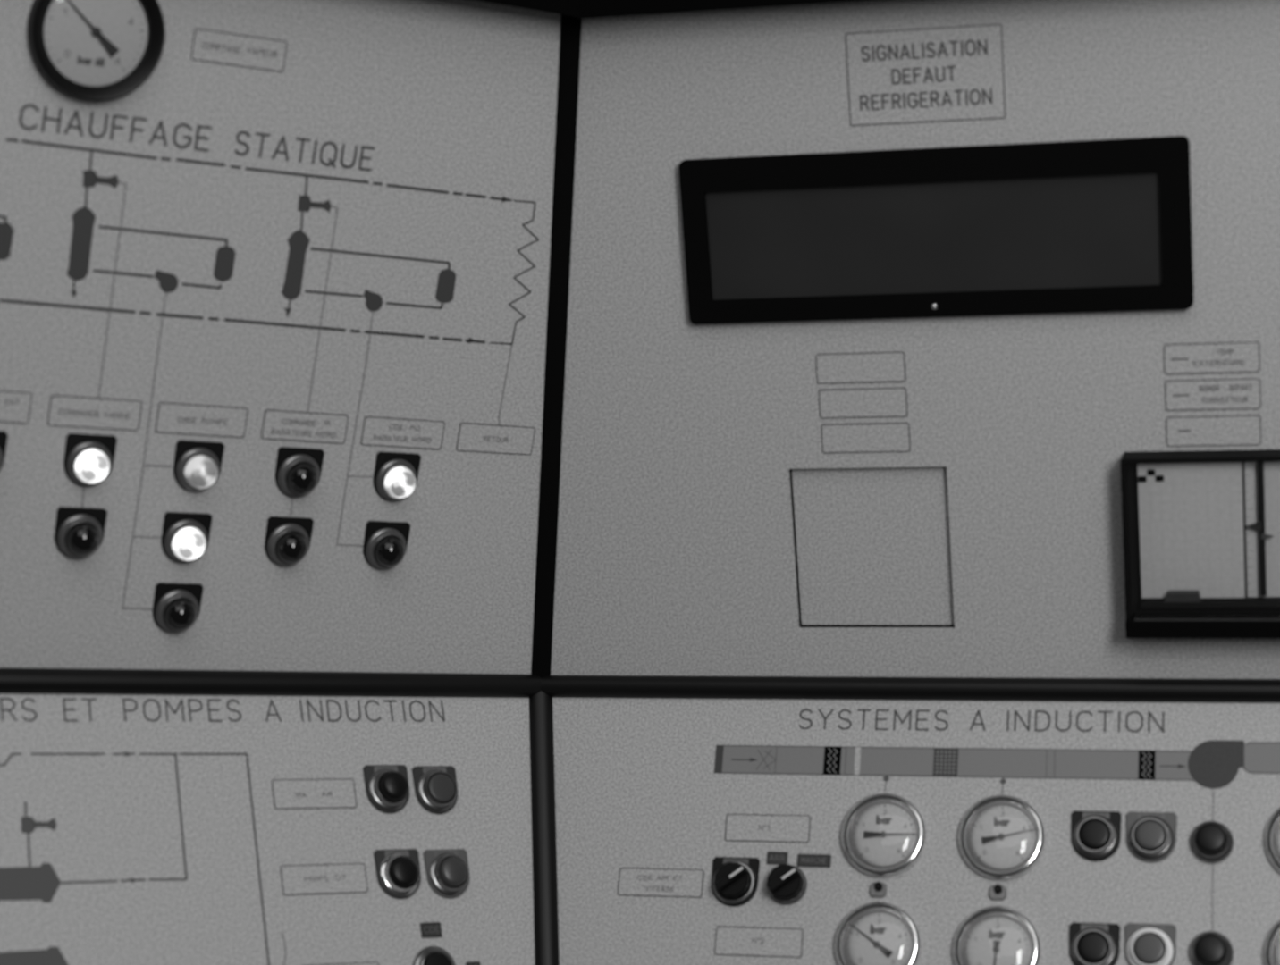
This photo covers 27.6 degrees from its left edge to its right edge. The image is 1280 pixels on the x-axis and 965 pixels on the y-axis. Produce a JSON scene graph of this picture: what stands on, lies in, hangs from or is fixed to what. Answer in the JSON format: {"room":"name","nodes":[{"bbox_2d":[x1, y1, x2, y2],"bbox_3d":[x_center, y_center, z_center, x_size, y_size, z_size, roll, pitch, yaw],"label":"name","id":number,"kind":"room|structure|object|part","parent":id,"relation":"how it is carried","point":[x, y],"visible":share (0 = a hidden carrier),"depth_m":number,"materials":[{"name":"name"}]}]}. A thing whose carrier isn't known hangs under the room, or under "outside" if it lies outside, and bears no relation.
{"room":"control room","nodes":[
{"label":"control room","id":0,"kind":"room"},
{"bbox_2d":[0,0,560,674],"bbox_3d":[-0.343,-0.124,1.863,0.720,0.532,0.180,3,-6,-31],"label":"control panel","id":1,"kind":"object","parent":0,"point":[358,229],"visible":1,"depth_m":1.91,"materials":[{"name":"paint"}]},
{"bbox_2d":[0,430,8,470],"bbox_3d":[-0.459,-0.018,1.819,0.037,0.037,0.025,3,-6,-31],"label":"lamp","id":2,"kind":"object","parent":1,"relation":"attached to","point":[4,435],"visible":1,"depth_m":1.83,"materials":[{"name":"black plastic"}]},
{"bbox_2d":[0,390,32,423],"bbox_3d":[-0.456,-0.054,1.817,0.063,0.022,0.008,3,-5,-31],"label":"label plate","id":3,"kind":"object","parent":1,"relation":"attached to","point":[15,407],"visible":1,"depth_m":1.83,"materials":[{"name":"paint"}]},
{"bbox_2d":[54,506,107,559],"bbox_3d":[-0.400,0.036,1.869,0.037,0.037,0.025,3,-6,-31],"label":"lamp","id":4,"kind":"object","parent":1,"relation":"attached to","point":[79,532],"visible":1,"depth_m":1.86,"materials":[{"name":"black plastic"}]},
{"bbox_2d":[63,433,117,487],"bbox_3d":[-0.391,-0.016,1.859,0.037,0.037,0.025,3,-6,-31],"label":"lamp","id":5,"kind":"object","parent":1,"relation":"attached to","point":[88,459],"visible":1,"depth_m":1.85,"materials":[{"name":"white plastic"}]},
{"bbox_2d":[47,395,142,430],"bbox_3d":[-0.388,-0.050,1.858,0.068,0.021,0.008,3,-6,-31],"label":"label plate","id":6,"kind":"object","parent":1,"relation":"attached to","point":[70,411],"visible":1,"depth_m":1.86,"materials":[{"name":"paint"}]},
{"bbox_2d":[26,0,165,101],"bbox_3d":[-0.371,-0.308,1.783,0.094,0.092,0.042,3,-6,-32],"label":"pressure gauge","id":7,"kind":"object","parent":1,"relation":"attached to","point":[88,50],"visible":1,"depth_m":1.79,"materials":[{"name":"plastic"}]},
{"bbox_2d":[151,582,203,633],"bbox_3d":[-0.339,0.093,1.921,0.037,0.037,0.025,3,-5,-31],"label":"lamp","id":8,"kind":"object","parent":1,"relation":"attached to","point":[176,607],"visible":1,"depth_m":1.92,"materials":[{"name":"black plastic"}]},
{"bbox_2d":[160,512,212,564],"bbox_3d":[-0.331,0.041,1.911,0.037,0.037,0.025,3,-5,-31],"label":"lamp","id":9,"kind":"object","parent":1,"relation":"attached to","point":[185,536],"visible":1,"depth_m":1.91,"materials":[{"name":"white plastic"}]},
{"bbox_2d":[173,439,224,492],"bbox_3d":[-0.320,-0.012,1.901,0.037,0.037,0.025,3,-5,-31],"label":"lamp","id":10,"kind":"object","parent":1,"relation":"attached to","point":[197,464],"visible":1,"depth_m":1.90,"materials":[{"name":"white plastic"}]},
{"bbox_2d":[154,402,248,437],"bbox_3d":[-0.319,-0.045,1.899,0.069,0.022,0.008,3,-6,-31],"label":"label plate","id":11,"kind":"object","parent":1,"relation":"attached to","point":[178,418],"visible":1,"depth_m":1.90,"materials":[{"name":"paint"}]},
{"bbox_2d":[190,27,287,72],"bbox_3d":[-0.283,-0.305,1.842,0.070,0.021,0.008,3,-6,-31],"label":"label plate","id":12,"kind":"object","parent":1,"relation":"attached to","point":[207,46],"visible":1,"depth_m":1.84,"materials":[{"name":"paint"}]},
{"bbox_2d":[0,667,541,698],"bbox_3d":[-0.387,0.146,1.914,0.723,0.020,0.014,3,-6,-31],"label":"trim","id":13,"kind":"structure","parent":1,"relation":"attached to","point":[12,680],"depth_m":1.97,"materials":[{"name":"black metal"}]},
{"bbox_2d":[264,516,313,566],"bbox_3d":[-0.261,0.044,1.952,0.037,0.037,0.025,3,-6,-31],"label":"lamp","id":14,"kind":"object","parent":1,"relation":"attached to","point":[287,540],"visible":1,"depth_m":1.95,"materials":[{"name":"black plastic"}]},
{"bbox_2d":[274,446,324,497],"bbox_3d":[-0.252,-0.008,1.942,0.037,0.037,0.025,3,-6,-31],"label":"lamp","id":15,"kind":"object","parent":1,"relation":"attached to","point":[298,470],"visible":1,"depth_m":1.94,"materials":[{"name":"black plastic"}]},
{"bbox_2d":[261,409,348,444],"bbox_3d":[-0.249,-0.042,1.940,0.068,0.021,0.008,3,-6,-31],"label":"label plate","id":16,"kind":"object","parent":1,"relation":"attached to","point":[277,425],"visible":1,"depth_m":1.94,"materials":[{"name":"paint"}]},
{"bbox_2d":[362,521,411,570],"bbox_3d":[-0.192,0.048,1.993,0.037,0.037,0.025,3,-6,-31],"label":"lamp","id":17,"kind":"object","parent":1,"relation":"attached to","point":[385,543],"visible":1,"depth_m":1.99,"materials":[{"name":"black plastic"}]},
{"bbox_2d":[372,451,421,501],"bbox_3d":[-0.183,-0.004,1.982,0.037,0.037,0.025,3,-6,-31],"label":"lamp","id":18,"kind":"object","parent":1,"relation":"attached to","point":[395,474],"visible":1,"depth_m":1.98,"materials":[{"name":"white plastic"}]},
{"bbox_2d":[361,416,445,449],"bbox_3d":[-0.180,-0.038,1.982,0.068,0.021,0.008,3,-6,-31],"label":"label plate","id":19,"kind":"object","parent":1,"relation":"attached to","point":[385,432],"visible":1,"depth_m":1.98,"materials":[{"name":"paint"}]},
{"bbox_2d":[455,422,535,454],"bbox_3d":[-0.112,-0.034,2.022,0.066,0.022,0.008,3,-6,-31],"label":"label plate","id":20,"kind":"object","parent":1,"relation":"attached to","point":[472,437],"visible":1,"depth_m":2.02,"materials":[{"name":"paint"}]},
{"bbox_2d":[474,0,578,16],"bbox_3d":[-0.310,-0.416,1.768,0.650,0.120,0.080,3,-6,-31],"label":"trim","id":21,"kind":"structure","parent":1,"relation":"attached to","point":[565,7],"depth_m":1.90,"materials":[{"name":"black paint"}]},
{"bbox_2d":[530,14,581,677],"bbox_3d":[-0.065,-0.108,2.026,0.021,0.534,0.201,1,-5,-8],"label":"trim","id":22,"kind":"structure","parent":1,"relation":"attached to","point":[570,27],"depth_m":2.02,"materials":[{"name":"black plastic"}]},
{"bbox_2d":[550,0,1279,679],"bbox_3d":[0.246,-0.113,1.944,0.720,0.532,0.180,-1,-5,15],"label":"control panel","id":23,"kind":"object","parent":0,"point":[682,439],"visible":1,"depth_m":1.96,"materials":[{"name":"paint"}]},
{"bbox_2d":[572,0,870,18],"bbox_3d":[0.251,-0.404,1.845,0.650,0.120,0.080,-1,-5,15],"label":"trim","id":24,"kind":"structure","parent":23,"relation":"attached to","point":[587,9],"depth_m":1.90,"materials":[{"name":"black paint"}]},
{"bbox_2d":[815,351,906,384],"bbox_3d":[0.167,-0.087,1.970,0.068,0.022,0.008,-1,-5,15],"label":"label plate","id":25,"kind":"object","parent":23,"relation":"attached to","point":[869,366],"visible":1,"depth_m":1.97,"materials":[{"name":"paint"}]},
{"bbox_2d":[818,387,908,418],"bbox_3d":[0.169,-0.060,1.976,0.067,0.022,0.008,-1,-5,15],"label":"label plate","id":26,"kind":"object","parent":23,"relation":"attached to","point":[873,402],"visible":1,"depth_m":1.98,"materials":[{"name":"paint"}]},
{"bbox_2d":[820,422,910,453],"bbox_3d":[0.172,-0.034,1.982,0.068,0.022,0.008,-1,-5,15],"label":"label plate","id":27,"kind":"object","parent":23,"relation":"attached to","point":[880,437],"visible":1,"depth_m":1.98,"materials":[{"name":"paint"}]},
{"bbox_2d":[789,466,954,627],"bbox_3d":[0.180,0.048,2.012,0.134,0.134,0.047,-1,-5,15],"label":"plate","id":28,"kind":"object","parent":23,"relation":"attached to","point":[872,548],"visible":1,"depth_m":2.01,"materials":[{"name":"paint"}]},
{"bbox_2d":[845,24,1005,126],"bbox_3d":[0.208,-0.297,1.906,0.115,0.065,0.022,-1,-5,15],"label":"label plate","id":29,"kind":"object","parent":23,"relation":"attached to","point":[945,73],"visible":1,"depth_m":1.91,"materials":[{"name":"paint"}]},
{"bbox_2d":[678,135,1194,324],"bbox_3d":[0.216,-0.185,1.928,0.376,0.121,0.047,-1,-5,15],"label":"display","id":30,"kind":"object","parent":23,"relation":"in","point":[1099,225],"visible":1,"depth_m":1.93,"materials":[{"name":"black plastic"}]},
{"bbox_2d":[1120,449,1279,639],"bbox_3d":[0.430,0.046,1.919,0.145,0.138,0.068,-1,-5,15],"label":"recorder","id":31,"kind":"object","parent":23,"relation":"attached to","point":[1201,528],"visible":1,"depth_m":1.92,"materials":[{"name":"plastic"}]},
{"bbox_3d":[0.459,0.034,1.913,0.030,0.103,0.006,-1,13,15],"label":"scale plate","id":32,"kind":"part","parent":31,"relation":"part of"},
{"bbox_3d":[0.455,0.034,1.908,0.005,0.101,0.005,-1,14,15],"label":"pointer rail","id":33,"kind":"part","parent":31,"relation":"part of","materials":[{"name":"metal"}]},
{"bbox_2d":[1163,341,1260,374],"bbox_3d":[0.417,-0.091,1.902,0.068,0.022,0.008,-1,-5,15],"label":"label plate","id":34,"kind":"object","parent":23,"relation":"attached to","point":[1216,357],"visible":1,"depth_m":1.90,"materials":[{"name":"paint"}]},
{"bbox_2d":[1164,378,1261,411],"bbox_3d":[0.419,-0.064,1.908,0.068,0.022,0.008,-1,-5,15],"label":"label plate","id":35,"kind":"object","parent":23,"relation":"attached to","point":[1216,394],"visible":1,"depth_m":1.91,"materials":[{"name":"paint"}]},
{"bbox_2d":[1165,414,1261,446],"bbox_3d":[0.421,-0.038,1.915,0.068,0.022,0.008,-1,-5,15],"label":"label plate","id":36,"kind":"object","parent":23,"relation":"attached to","point":[1208,430],"visible":1,"depth_m":1.91,"materials":[{"name":"paint"}]},
{"bbox_2d":[552,698,1279,964],"bbox_3d":[0.253,0.312,1.945,0.720,0.315,0.105,-1,-5,15],"label":"control panel","id":37,"kind":"object","parent":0,"point":[644,783],"depth_m":1.98,"materials":[{"name":"paint"}]},
{"bbox_2d":[529,691,559,964],"bbox_3d":[-0.074,0.315,2.030,0.022,0.318,0.122,1,-5,-8],"label":"trim","id":38,"kind":"structure","parent":37,"relation":"attached to","point":[541,711],"depth_m":2.04,"materials":[{"name":"black metal"}]},
{"bbox_2d":[0,694,534,964],"bbox_3d":[-0.365,0.300,1.861,0.720,0.315,0.105,3,-6,-31],"label":"control panel","id":39,"kind":"object","parent":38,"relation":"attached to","point":[135,829],"depth_m":1.93,"materials":[{"name":"paint"}]},
{"bbox_2d":[271,778,356,809],"bbox_3d":[-0.245,0.234,1.964,0.067,0.022,0.008,3,-6,-31],"label":"label plate","id":40,"kind":"object","parent":39,"relation":"attached to","point":[339,793],"visible":1,"depth_m":1.96,"materials":[{"name":"paint"}]},
{"bbox_2d":[279,863,368,895],"bbox_3d":[-0.235,0.295,1.942,0.069,0.022,0.008,3,-6,-31],"label":"label plate","id":41,"kind":"object","parent":39,"relation":"attached to","point":[347,878],"visible":1,"depth_m":1.94,"materials":[{"name":"paint"}]},
{"bbox_2d":[317,961,378,964],"bbox_3d":[-0.219,0.365,1.918,0.061,0.022,0.008,3,-6,-31],"label":"label plate","id":42,"kind":"object","parent":39,"relation":"attached to","point":[372,963],"visible":1,"depth_m":1.93,"materials":[{"name":"paint"}]},
{"bbox_3d":[-0.219,0.365,1.918,0.060,0.022,0.001,3,-23,-31],"label":"plate","id":43,"kind":"part","parent":42,"relation":"part of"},
{"bbox_3d":[-0.190,0.234,1.990,0.037,0.037,0.025,3,-6,-31],"label":"push button","id":44,"kind":"part","parent":39,"relation":"part of","materials":[{"name":"black plastic"}]},
{"bbox_3d":[-0.180,0.296,1.969,0.037,0.037,0.022,3,-6,-31],"label":"push button","id":45,"kind":"part","parent":39,"relation":"part of","materials":[{"name":"black plastic"}]},
{"bbox_2d":[420,922,442,938],"bbox_3d":[-0.158,0.338,1.969,0.017,0.011,0.005,3,-6,-31],"label":"tag","id":46,"kind":"object","parent":39,"relation":"attached to","point":[428,930],"visible":1,"depth_m":1.97,"materials":[{"name":"plastic"}]},
{"bbox_2d":[412,946,455,964],"bbox_3d":[-0.153,0.366,1.955,0.036,0.035,0.018,3,-6,-31],"label":"switch","id":47,"kind":"object","parent":39,"relation":"attached to","point":[437,955],"visible":1,"depth_m":1.95,"materials":[{"name":"black plastic"}]},
{"bbox_3d":[-0.152,0.364,1.953,0.023,0.023,0.009,3,-24,-31],"label":"knob","id":48,"kind":"part","parent":47,"relation":"part of","materials":[{"name":"black plastic"}]},
{"bbox_3d":[-0.156,0.238,2.013,0.037,0.037,0.020,3,-6,-31],"label":"push button","id":49,"kind":"part","parent":39,"relation":"part of","materials":[{"name":"grey plastic"}]},
{"bbox_3d":[-0.145,0.299,1.990,0.037,0.037,0.022,3,-6,-31],"label":"push button","id":50,"kind":"part","parent":39,"relation":"part of","materials":[{"name":"grey plastic"}]},
{"bbox_2d":[465,961,480,964],"bbox_3d":[-0.126,0.367,1.975,0.012,0.009,0.004,3,-6,-31],"label":"tag","id":51,"kind":"object","parent":39,"relation":"attached to","point":[467,963],"visible":1,"depth_m":1.98,"materials":[{"name":"plastic"}]},
{"bbox_2d":[617,867,704,898],"bbox_3d":[0.016,0.308,2.010,0.067,0.021,0.007,-1,-5,15],"label":"label plate","id":52,"kind":"object","parent":37,"relation":"attached to","point":[632,881],"visible":1,"depth_m":2.01,"materials":[{"name":"paint"}]},
{"bbox_2d":[711,857,759,907],"bbox_3d":[0.071,0.305,1.988,0.037,0.037,0.027,-1,-5,15],"label":"switch","id":53,"kind":"object","parent":37,"relation":"attached to","point":[735,880],"visible":1,"depth_m":1.99,"materials":[{"name":"black plastic"}]},
{"bbox_3d":[0.071,0.304,1.988,0.027,0.027,0.010,-1,-23,15],"label":"knob","id":54,"kind":"part","parent":53,"relation":"part of","materials":[{"name":"black plastic"}]},
{"bbox_2d":[714,926,803,958],"bbox_3d":[0.090,0.348,1.972,0.068,0.021,0.008,-1,-5,15],"label":"label plate","id":55,"kind":"object","parent":37,"relation":"attached to","point":[736,941],"visible":1,"depth_m":1.97,"materials":[{"name":"paint"}]},
{"bbox_2d":[724,814,810,842],"bbox_3d":[0.098,0.266,2.006,0.066,0.021,0.007,-1,-5,15],"label":"label plate","id":56,"kind":"object","parent":37,"relation":"attached to","point":[739,828],"visible":1,"depth_m":2.00,"materials":[{"name":"paint"}]},
{"bbox_2d":[766,851,788,865],"bbox_3d":[0.105,0.287,1.994,0.016,0.010,0.004,-1,-5,15],"label":"tag","id":57,"kind":"object","parent":37,"relation":"attached to","point":[773,858],"visible":1,"depth_m":1.99,"materials":[{"name":"plastic"}]},
{"bbox_2d":[766,864,807,905],"bbox_3d":[0.111,0.305,1.978,0.031,0.031,0.025,0,-5,3],"label":"switch","id":58,"kind":"object","parent":37,"relation":"attached to","point":[785,882],"visible":1,"depth_m":1.97,"materials":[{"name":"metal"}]},
{"bbox_2d":[797,854,831,867],"bbox_3d":[0.133,0.288,1.986,0.026,0.010,0.004,-1,-5,15],"label":"tag","id":59,"kind":"object","parent":37,"relation":"attached to","point":[809,861],"visible":1,"depth_m":1.99,"materials":[{"name":"plastic"}]},
{"bbox_2d":[834,901,920,964],"bbox_3d":[0.177,0.345,1.946,0.065,0.062,0.026,-1,-5,17],"label":"pressure gauge","id":60,"kind":"object","parent":37,"relation":"attached to","point":[877,933],"visible":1,"depth_m":1.95,"materials":[{"name":"glass"}]},
{"bbox_2d":[869,882,886,898],"bbox_3d":[0.179,0.306,1.963,0.012,0.012,0.008,-1,-5,15],"label":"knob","id":61,"kind":"object","parent":37,"relation":"attached to","point":[877,889],"visible":1,"depth_m":1.96,"materials":[{"name":"metal"}]},
{"bbox_2d":[841,793,926,876],"bbox_3d":[0.184,0.267,1.978,0.065,0.062,0.026,-1,-5,17],"label":"pressure gauge","id":62,"kind":"object","parent":37,"relation":"attached to","point":[883,835],"visible":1,"depth_m":1.98,"materials":[{"name":"glass"}]},
{"bbox_2d":[540,674,1279,703],"bbox_3d":[0.265,0.159,2.003,0.723,0.018,0.014,-1,-5,15],"label":"trim","id":63,"kind":"structure","parent":37,"relation":"attached to","point":[876,688],"depth_m":2.01,"materials":[{"name":"black metal"}]},
{"bbox_2d":[952,906,1041,964],"bbox_3d":[0.263,0.345,1.922,0.065,0.062,0.026,-1,-5,17],"label":"pressure gauge","id":64,"kind":"object","parent":37,"relation":"attached to","point":[994,935],"visible":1,"depth_m":1.93,"materials":[{"name":"glass"}]},
{"bbox_2d":[989,884,1006,901],"bbox_3d":[0.266,0.305,1.940,0.012,0.012,0.008,-1,-5,15],"label":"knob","id":65,"kind":"object","parent":37,"relation":"attached to","point":[997,892],"visible":1,"depth_m":1.94,"materials":[{"name":"metal"}]},
{"bbox_2d":[958,794,1044,880],"bbox_3d":[0.271,0.266,1.954,0.065,0.062,0.026,-1,-5,17],"label":"pressure gauge","id":66,"kind":"object","parent":37,"relation":"attached to","point":[1000,837],"visible":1,"depth_m":1.95,"materials":[{"name":"glass"}]},
{"bbox_3d":[0.331,0.341,1.904,0.037,0.037,0.022,-1,-5,15],"label":"push button","id":67,"kind":"part","parent":37,"relation":"part of","materials":[{"name":"black plastic"}]},
{"bbox_3d":[0.338,0.263,1.936,0.037,0.037,0.022,-1,-5,15],"label":"push button","id":68,"kind":"part","parent":37,"relation":"part of","materials":[{"name":"black plastic"}]},
{"bbox_3d":[0.370,0.340,1.894,0.037,0.037,0.020,-1,-5,15],"label":"push button","id":69,"kind":"part","parent":37,"relation":"part of","materials":[{"name":"grey plastic"}]},
{"bbox_3d":[0.377,0.262,1.925,0.037,0.037,0.021,-1,-5,15],"label":"push button","id":70,"kind":"part","parent":37,"relation":"part of","materials":[{"name":"grey plastic"}]},
{"bbox_3d":[0.418,0.264,1.911,0.032,0.031,0.022,-1,-5,16],"label":"push button","id":71,"kind":"part","parent":37,"relation":"part of","materials":[{"name":"black plastic"}]},
{"bbox_3d":[0.411,0.340,1.880,0.032,0.031,0.022,-1,-5,16],"label":"push button","id":72,"kind":"part","parent":37,"relation":"part of","materials":[{"name":"black plastic"}]},
{"bbox_2d":[1263,920,1279,964],"bbox_3d":[0.479,0.338,1.865,0.065,0.062,0.026,-1,-5,17],"label":"pressure gauge","id":73,"kind":"object","parent":37,"relation":"attached to","point":[1271,948],"visible":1,"depth_m":1.87,"materials":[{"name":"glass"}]},
{"bbox_2d":[1264,808,1279,872],"bbox_3d":[0.487,0.261,1.897,0.065,0.062,0.026,-1,-5,17],"label":"pressure gauge","id":74,"kind":"object","parent":37,"relation":"attached to","point":[1272,834],"visible":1,"depth_m":1.90,"materials":[{"name":"glass"}]}
]}

